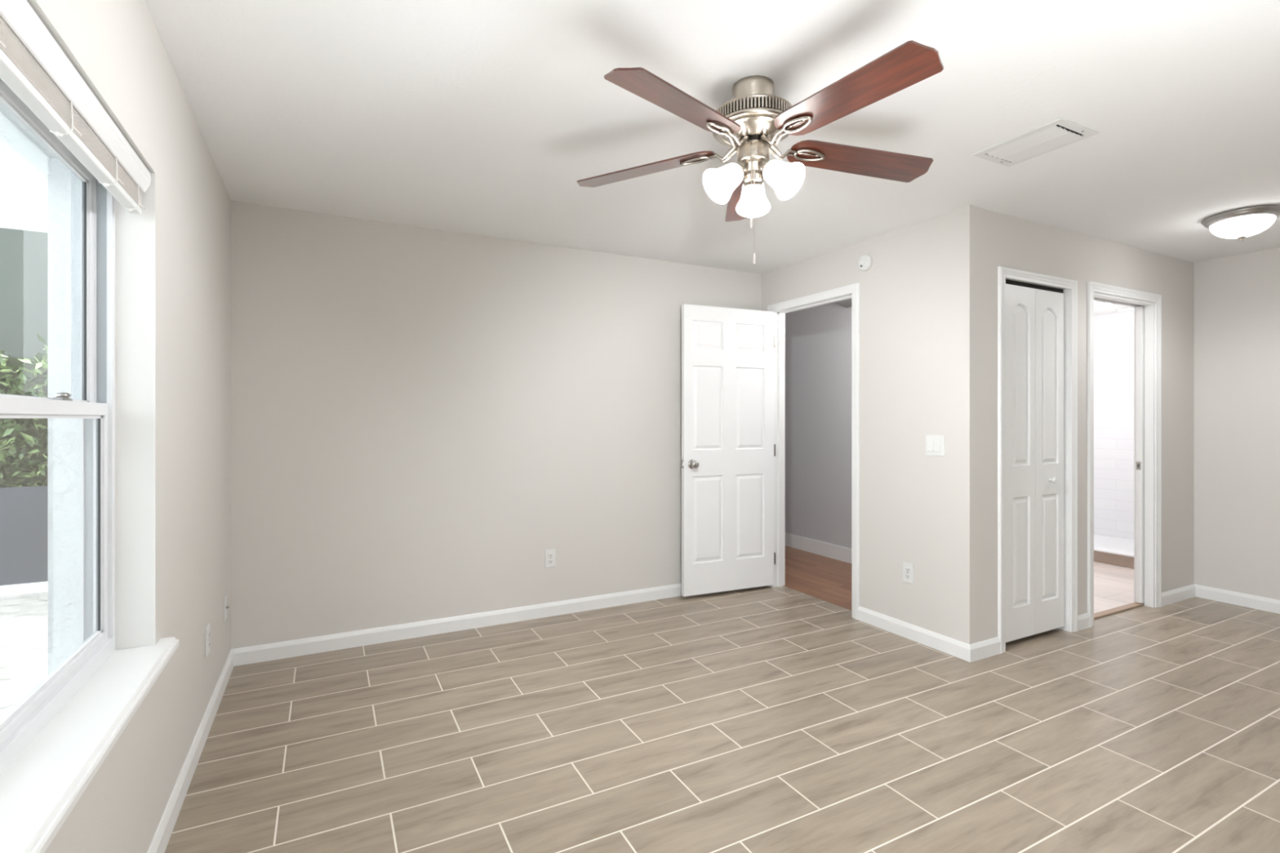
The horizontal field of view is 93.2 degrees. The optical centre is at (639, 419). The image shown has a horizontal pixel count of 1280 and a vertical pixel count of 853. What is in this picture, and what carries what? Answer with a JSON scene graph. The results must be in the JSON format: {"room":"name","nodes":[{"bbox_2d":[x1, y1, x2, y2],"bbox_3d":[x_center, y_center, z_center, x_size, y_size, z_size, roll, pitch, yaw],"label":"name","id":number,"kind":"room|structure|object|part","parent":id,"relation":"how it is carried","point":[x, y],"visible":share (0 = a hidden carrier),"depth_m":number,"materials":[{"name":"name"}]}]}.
{"room":"empty bedroom","nodes":[
{"label":"empty bedroom","id":0,"kind":"room"},
{"bbox_2d":[0,112,47,232],"bbox_3d":[-3.338,-1.115,1.200,3.465,0.220,4.400,0,0,-27],"label":"sky","id":1,"kind":"structure","parent":0,"point":[23,165],"depth_m":2.82,"materials":[{"name":"white"}]},
{"bbox_2d":[0,0,231,852],"bbox_3d":[-0.825,0.165,0.376,0.235,2.860,6.420,0,0,-27],"label":"wall","id":2,"kind":"structure","parent":0,"point":[173,258],"depth_m":1.76,"materials":[{"name":"white paint"}]},
{"bbox_2d":[0,78,178,852],"bbox_3d":[-1.152,-0.013,1.136,0.206,1.409,1.470,0,0,-27],"label":"window","id":3,"kind":"structure","parent":2,"relation":"in","point":[56,738],"depth_m":1.52,"materials":[{"name":"white plastic"}]},
{"bbox_3d":[-1.229,-0.348,1.096,0.022,0.675,1.328,0,0,-27],"label":"sash","id":4,"kind":"part","parent":3,"relation":"part of","materials":[{"name":"white plastic"}]},
{"bbox_3d":[-1.202,0.293,1.110,0.024,0.674,1.328,0,0,-27],"label":"sash","id":5,"kind":"part","parent":3,"relation":"part of","materials":[{"name":"white plastic"}]},
{"bbox_3d":[-1.213,-0.015,1.105,0.069,1.406,1.360,0,0,-27],"label":"frame","id":6,"kind":"part","parent":3,"relation":"part of","materials":[{"name":"white plastic"}]},
{"bbox_2d":[0,0,151,214],"bbox_3d":[-1.132,-0.644,1.146,0.054,0.135,1.344,0,0,-27],"label":"window blind","id":7,"kind":"object","parent":3,"relation":"attached to","point":[34,67],"visible":1,"depth_m":1.21,"materials":[{"name":"white plastic"}]},
{"bbox_3d":[-1.181,-0.621,1.244,0.022,0.089,0.055,0,0,34],"label":"ladder cord","id":8,"kind":"part","parent":7,"relation":"part of","materials":[{"name":"white fabric"}]},
{"bbox_3d":[-1.319,-0.621,1.510,0.022,0.089,0.055,0,0,34],"label":"ladder cord","id":9,"kind":"part","parent":7,"relation":"part of","materials":[{"name":"white fabric"}]},
{"bbox_3d":[-1.412,-0.621,1.688,0.022,0.089,0.055,0,0,34],"label":"ladder cord","id":10,"kind":"part","parent":7,"relation":"part of","materials":[{"name":"white fabric"}]},
{"bbox_3d":[-1.229,-0.349,1.096,0.004,0.605,1.264,0,0,-27],"label":"glass pane","id":11,"kind":"part","parent":3,"relation":"part of","materials":[{"name":"clear glass"}]},
{"bbox_3d":[-1.202,0.290,1.110,0.004,0.592,1.260,0,0,-27],"label":"glass pane","id":12,"kind":"part","parent":3,"relation":"part of","materials":[{"name":"clear glass"}]},
{"bbox_3d":[-1.122,0.675,1.152,0.138,0.033,1.470,0,0,-27],"label":"sill","id":13,"kind":"part","parent":3,"relation":"part of","materials":[{"name":"white paint"}]},
{"bbox_2d":[146,648,233,852],"bbox_3d":[-0.710,1.250,0.425,0.014,0.088,6.200,0,0,-27],"label":"baseboard","id":14,"kind":"structure","parent":2,"relation":"attached to","point":[162,834],"depth_m":2.14,"materials":[{"name":"white paint"}]},
{"bbox_2d":[205,623,209,657],"bbox_3d":[-1.807,0.924,2.531,0.009,0.118,0.073,0,0,-27],"label":"wall outlet","id":15,"kind":"object","parent":2,"relation":"attached to","point":[207,628],"visible":1,"depth_m":2.51,"materials":[{"name":"white plastic"}]},
{"bbox_2d":[223,593,229,621],"bbox_3d":[-2.034,0.926,2.977,0.018,0.118,0.073,0,0,-27],"label":"wall plate","id":16,"kind":"object","parent":2,"relation":"attached to","point":[225,606],"visible":1,"depth_m":2.96,"materials":[{"name":"white plastic"}]},
{"bbox_3d":[-2.039,0.926,2.974,0.006,0.118,0.073,0,0,-27],"label":"plate","id":17,"kind":"part","parent":16,"relation":"part of","materials":[{"name":"white plastic"}]},
{"bbox_2d":[231,200,761,648],"bbox_3d":[-0.621,0.124,4.032,3.499,2.540,0.120,0,0,-27],"label":"wall","id":18,"kind":"structure","parent":0,"point":[420,415],"depth_m":3.65,"materials":[{"name":"white paint"}]},
{"bbox_2d":[231,582,681,666],"bbox_3d":[-0.590,1.250,3.973,3.499,0.088,0.014,0,0,-27],"label":"baseboard","id":19,"kind":"structure","parent":18,"relation":"attached to","point":[303,646],"depth_m":3.64,"materials":[{"name":"white paint"}]},
{"bbox_2d":[545,548,555,568],"bbox_3d":[-0.589,0.915,3.976,0.073,0.118,0.009,0,0,-27],"label":"wall outlet","id":20,"kind":"object","parent":18,"relation":"attached to","point":[550,554],"visible":1,"depth_m":3.97,"materials":[{"name":"white plastic"}]},
{"bbox_2d":[143,0,1279,315],"bbox_3d":[2.417,-1.206,3.176,8.300,0.120,8.400,0,0,-27],"label":"ceiling","id":21,"kind":"structure","parent":0,"point":[483,117],"depth_m":2.22,"materials":[{"name":"white paint"}]},
{"bbox_2d":[577,40,943,264],"bbox_3d":[0.419,-0.834,2.050,1.297,0.622,1.268,0,0,-27],"label":"ceiling fan","id":22,"kind":"object","parent":21,"relation":"hanging from","point":[752,123],"visible":1,"depth_m":2.00,"materials":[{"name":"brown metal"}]},
{"bbox_3d":[0.016,-0.926,2.252,0.545,0.006,0.141,-3,11,24],"label":"blade","id":23,"kind":"part","parent":22,"relation":"part of","materials":[{"name":"brown wood"}]},
{"bbox_3d":[0.118,-0.926,1.782,0.141,0.006,0.545,16,13,40],"label":"blade","id":24,"kind":"part","parent":22,"relation":"part of","materials":[{"name":"brown wood"}]},
{"bbox_3d":[0.282,-0.798,2.044,0.137,0.136,0.125,0,0,-27],"label":"lamp shade","id":25,"kind":"part","parent":22,"relation":"part of","materials":[{"name":"white glass"}]},
{"bbox_3d":[0.431,-0.926,2.494,0.141,0.006,0.545,-12,-4,5],"label":"blade","id":26,"kind":"part","parent":22,"relation":"part of","materials":[{"name":"brown wood"}]},
{"bbox_3d":[0.375,-0.789,2.037,0.006,0.239,0.011,0,0,11],"label":"pull chain","id":27,"kind":"part","parent":22,"relation":"part of","materials":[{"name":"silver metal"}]},
{"bbox_3d":[0.391,-0.973,2.087,0.224,0.038,0.224,0,0,-27],"label":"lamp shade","id":28,"kind":"part","parent":22,"relation":"part of","materials":[{"name":"silver metal"}]},
{"bbox_3d":[0.416,-0.798,2.209,0.130,0.136,0.136,0,0,-27],"label":"lamp shade","id":29,"kind":"part","parent":22,"relation":"part of","materials":[{"name":"white glass"}]},
{"bbox_3d":[0.483,-0.798,2.010,0.121,0.136,0.138,0,0,-27],"label":"lamp shade","id":30,"kind":"part","parent":22,"relation":"part of","materials":[{"name":"white glass"}]},
{"bbox_3d":[0.597,-0.926,1.734,0.141,0.006,0.545,14,-4,-30],"label":"blade","id":31,"kind":"part","parent":22,"relation":"part of","materials":[{"name":"brown wood"}]},
{"bbox_3d":[0.790,-0.926,2.175,0.545,0.006,0.141,3,-13,-12],"label":"blade","id":32,"kind":"part","parent":22,"relation":"part of","materials":[{"name":"brown wood"}]},
{"bbox_2d":[972,117,1097,166],"bbox_3d":[1.633,-1.138,2.514,0.258,0.013,0.357,0,0,-27],"label":"ceiling vent","id":33,"kind":"object","parent":21,"relation":"in","point":[1060,132],"visible":1,"depth_m":2.48,"materials":[{"name":"white plastic"}]},
{"bbox_2d":[1095,302,1112,305],"bbox_3d":[4.583,-1.139,5.947,0.170,0.014,0.170,0,0,-27],"label":"recessed light","id":34,"kind":"object","parent":21,"relation":"in","point":[1098,303],"visible":0.52,"depth_m":5.96,"materials":[{"name":"white plastic"}]},
{"bbox_2d":[1115,306,1133,311],"bbox_3d":[5.021,-1.139,6.253,0.170,0.014,0.170,0,0,-27],"label":"recessed light","id":35,"kind":"object","parent":21,"relation":"in","point":[1123,308],"visible":0.87,"depth_m":6.23,"materials":[{"name":"white plastic"}]},
{"bbox_2d":[1201,204,1279,240],"bbox_3d":[3.375,-1.071,3.392,0.332,0.148,0.332,0,0,-27],"label":"flush ceiling light","id":36,"kind":"object","parent":21,"relation":"attached to","point":[1242,223],"visible":1,"depth_m":3.31,"materials":[{"name":"white glass"}]},
{"bbox_3d":[3.375,-1.063,3.392,0.266,0.085,0.266,0,0,-27],"label":"lamp shade","id":37,"kind":"part","parent":36,"relation":"part of","materials":[{"name":"white glass"}]},
{"bbox_2d":[164,545,1279,852],"bbox_3d":[1.760,1.343,2.835,6.620,0.104,8.200,0,0,-27],"label":"floor","id":38,"kind":"structure","parent":0,"point":[762,719],"depth_m":2.46,"materials":[{"name":"brown tile"}]},
{"bbox_2d":[1093,602,1143,618],"bbox_3d":[3.144,1.288,4.044,0.766,0.012,0.050,0,0,-27],"label":"threshold","id":39,"kind":"object","parent":38,"relation":"on","point":[1133,605],"depth_m":4.07,"materials":[{"name":"brown wood"}]},
{"bbox_2d":[785,302,851,548],"bbox_3d":[1.291,0.074,5.521,1.055,2.440,3.100,0,0,-27],"label":"wall","id":40,"kind":"structure","parent":0,"point":[818,339],"depth_m":5.79,"materials":[{"name":"grey paint"}]},
{"bbox_2d":[785,533,851,564],"bbox_3d":[1.718,1.228,5.743,0.014,0.132,2.980,0,0,-27],"label":"baseboard","id":41,"kind":"structure","parent":40,"relation":"attached to","point":[820,548],"depth_m":5.75,"materials":[{"name":"white paint"}]},
{"bbox_2d":[836,297,851,307],"bbox_3d":[1.762,-1.075,4.783,1.020,0.140,1.235,0,0,-27],"label":"ceiling","id":42,"kind":"structure","parent":40,"relation":"attached to","point":[846,303],"depth_m":5.25,"materials":[{"name":"grey paint"}]},
{"bbox_2d":[761,211,951,637],"bbox_3d":[0.923,0.124,4.972,0.106,2.540,3.635,0,0,-27],"label":"wall","id":43,"kind":"structure","parent":0,"point":[905,292],"depth_m":3.61,"materials":[{"name":"white paint"}]},
{"bbox_2d":[681,303,775,596],"bbox_3d":[0.668,0.224,4.484,0.797,2.090,0.107,0,0,-27],"label":"door","id":44,"kind":"structure","parent":43,"relation":"in","point":[728,447],"depth_m":4.46,"materials":[{"name":"white paint"}]},
{"bbox_3d":[0.385,0.324,4.312,0.055,0.055,0.064,0,0,-27],"label":"knob","id":45,"kind":"part","parent":44,"relation":"part of","materials":[{"name":"silver metal"}]},
{"bbox_2d":[767,283,859,619],"bbox_3d":[1.253,0.208,4.327,0.128,2.173,0.899,0,0,-27],"label":"door frame","id":46,"kind":"structure","parent":43,"relation":"attached to","point":[853,289],"depth_m":4.41,"materials":[{"name":"white paint"}]},
{"bbox_2d":[857,254,872,271],"bbox_3d":[1.424,-0.996,3.849,0.038,0.104,0.104,0,0,-27],"label":"smoke detector","id":47,"kind":"object","parent":43,"relation":"attached to","point":[864,262],"visible":1,"depth_m":3.83,"materials":[{"name":"white plastic"}]},
{"bbox_2d":[902,561,913,584],"bbox_3d":[1.583,0.909,3.575,0.009,0.118,0.073,0,0,-27],"label":"wall outlet","id":48,"kind":"object","parent":43,"relation":"attached to","point":[908,568],"visible":1,"depth_m":3.57,"materials":[{"name":"white plastic"}]},
{"bbox_2d":[905,566,910,573],"bbox_3d":[1.582,0.890,3.574,0.004,0.029,0.033,0,0,-27],"label":"receptacle","id":49,"kind":"object","parent":48,"relation":"attached to","point":[907,568],"depth_m":3.57,"materials":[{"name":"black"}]},
{"bbox_2d":[905,573,910,579],"bbox_3d":[1.582,0.929,3.574,0.004,0.029,0.033,0,0,-27],"label":"receptacle","id":50,"kind":"object","parent":48,"relation":"attached to","point":[907,575],"depth_m":3.57,"materials":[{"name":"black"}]},
{"bbox_2d":[857,605,970,662],"bbox_3d":[1.587,1.250,3.562,0.014,0.088,0.769,0,0,-27],"label":"baseboard","id":51,"kind":"structure","parent":43,"relation":"attached to","point":[954,647],"depth_m":3.51,"materials":[{"name":"white paint"}]},
{"bbox_2d":[925,434,944,456],"bbox_3d":[1.664,0.148,3.416,0.013,0.118,0.118,0,0,-27],"label":"light switch","id":52,"kind":"object","parent":43,"relation":"attached to","point":[935,444],"visible":1,"depth_m":3.41,"materials":[{"name":"white plastic"}]},
{"bbox_2d":[951,204,1194,644],"bbox_3d":[2.928,0.124,3.904,2.681,2.540,0.110,0,0,-27],"label":"wall","id":53,"kind":"structure","parent":0,"point":[983,241],"depth_m":3.38,"materials":[{"name":"white paint"}]},
{"bbox_2d":[969,636,999,662],"bbox_3d":[1.873,1.250,3.286,0.267,0.088,0.014,0,0,-27],"label":"baseboard","id":54,"kind":"structure","parent":53,"relation":"attached to","point":[989,647],"depth_m":3.28,"materials":[{"name":"white paint"}]},
{"bbox_2d":[1005,279,1064,642],"bbox_3d":[2.314,0.236,3.546,0.630,2.057,0.068,0,0,-27],"label":"door","id":55,"kind":"structure","parent":53,"relation":"in","point":[1035,313],"depth_m":3.54,"materials":[{"name":"white paint"}]},
{"bbox_3d":[2.461,0.362,3.605,0.035,0.035,0.036,0,0,-27],"label":"knob","id":56,"kind":"part","parent":55,"relation":"part of","materials":[{"name":"white plastic"}]},
{"bbox_2d":[997,266,1077,653],"bbox_3d":[2.302,0.226,3.570,0.770,2.138,0.128,0,0,-27],"label":"door frame","id":57,"kind":"structure","parent":53,"relation":"attached to","point":[1003,273],"depth_m":3.67,"materials":[{"name":"white paint"}]},
{"bbox_2d":[1077,613,1089,631],"bbox_3d":[2.730,1.250,3.731,0.144,0.088,0.014,0,0,-27],"label":"baseboard","id":58,"kind":"structure","parent":53,"relation":"attached to","point":[1083,620],"depth_m":3.73,"materials":[{"name":"white paint"}]},
{"bbox_2d":[1087,281,1161,627],"bbox_3d":[3.167,0.220,4.019,0.908,2.150,0.128,0,0,-27],"label":"door frame","id":59,"kind":"structure","parent":53,"relation":"attached to","point":[1092,286],"depth_m":4.16,"materials":[{"name":"white paint"}]},
{"bbox_2d":[1135,306,1144,603],"bbox_3d":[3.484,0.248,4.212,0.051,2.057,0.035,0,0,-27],"label":"door","id":60,"kind":"structure","parent":53,"relation":"in","point":[1140,311],"depth_m":4.20,"materials":[{"name":"white paint"}]},
{"bbox_3d":[3.463,0.325,4.201,0.004,0.056,0.029,0,0,-27],"label":"latch plate","id":61,"kind":"part","parent":60,"relation":"part of","materials":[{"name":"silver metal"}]},
{"bbox_2d":[1161,583,1195,606],"bbox_3d":[3.823,1.250,4.299,0.528,0.088,0.014,0,0,-27],"label":"baseboard","id":62,"kind":"structure","parent":53,"relation":"attached to","point":[1173,596],"depth_m":4.29,"materials":[{"name":"white paint"}]},
{"bbox_2d":[1093,310,1133,539],"bbox_3d":[5.228,0.100,6.420,0.080,2.490,2.235,0,0,-27],"label":"wall","id":63,"kind":"structure","parent":0,"point":[1113,333],"depth_m":6.54,"materials":[{"name":"white tile"}]},
{"bbox_2d":[1093,533,1133,552],"bbox_3d":[4.597,1.310,6.095,1.340,0.070,2.230,0,0,-27],"label":"floor","id":64,"kind":"structure","parent":0,"point":[1101,541],"depth_m":6.21,"materials":[{"name":"white paint"}]},
{"bbox_2d":[1093,546,1133,568],"bbox_3d":[4.016,1.236,5.793,0.130,0.118,2.230,0,0,-27],"label":"shower curb","id":65,"kind":"object","parent":64,"relation":"on","point":[1112,557],"depth_m":5.35,"materials":[{"name":"beige tile"}]},
{"bbox_2d":[1194,247,1279,599],"bbox_3d":[5.126,0.124,2.473,0.100,2.540,4.455,0,0,-27],"label":"wall","id":66,"kind":"structure","parent":0,"point":[1237,297],"depth_m":4.22,"materials":[{"name":"white paint"}]},
{"bbox_2d":[1194,583,1279,613],"bbox_3d":[5.075,1.250,2.447,0.014,0.088,4.455,0,0,-27],"label":"baseboard","id":67,"kind":"structure","parent":66,"relation":"attached to","point":[1270,605],"depth_m":4.20,"materials":[{"name":"white paint"}]},
{"label":"outside","id":68,"kind":"structure","parent":0,"visible":0},
{"bbox_2d":[0,591,47,718],"bbox_3d":[-6.243,1.544,1.044,8.765,0.200,18.000,0,0,-27],"label":"ground","id":69,"kind":"structure","parent":68,"point":[23,617],"depth_m":3.85,"materials":[{"name":"white stone"}]},
{"bbox_2d":[0,227,47,358],"bbox_3d":[-7.983,-0.831,6.563,6.765,4.550,0.200,0,0,-27],"label":"wall","id":70,"kind":"structure","parent":69,"relation":"on","point":[23,253],"depth_m":6.93,"materials":[{"name":"green"}]},
{"bbox_2d":[0,333,47,487],"bbox_3d":[-6.539,0.297,5.013,4.900,2.295,0.882,0,0,-27],"label":"hedge","id":71,"kind":"object","parent":69,"relation":"on","point":[23,441],"visible":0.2,"depth_m":5.32,"materials":[{"name":"green plant"}]},
{"bbox_2d":[0,485,47,586],"bbox_3d":[-6.355,1.010,4.513,5.765,0.870,0.060,0,0,-27],"label":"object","id":72,"kind":"object","parent":69,"relation":"on","point":[23,509],"visible":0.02,"depth_m":5.09,"materials":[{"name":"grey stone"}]},
{"bbox_2d":[0,581,47,595],"bbox_3d":[-6.313,1.415,4.433,5.765,0.060,0.120,0,0,-27],"label":"kerb","id":73,"kind":"object","parent":69,"relation":"on","point":[29,588],"depth_m":5.01,"materials":[{"name":"white paint"}]}
]}

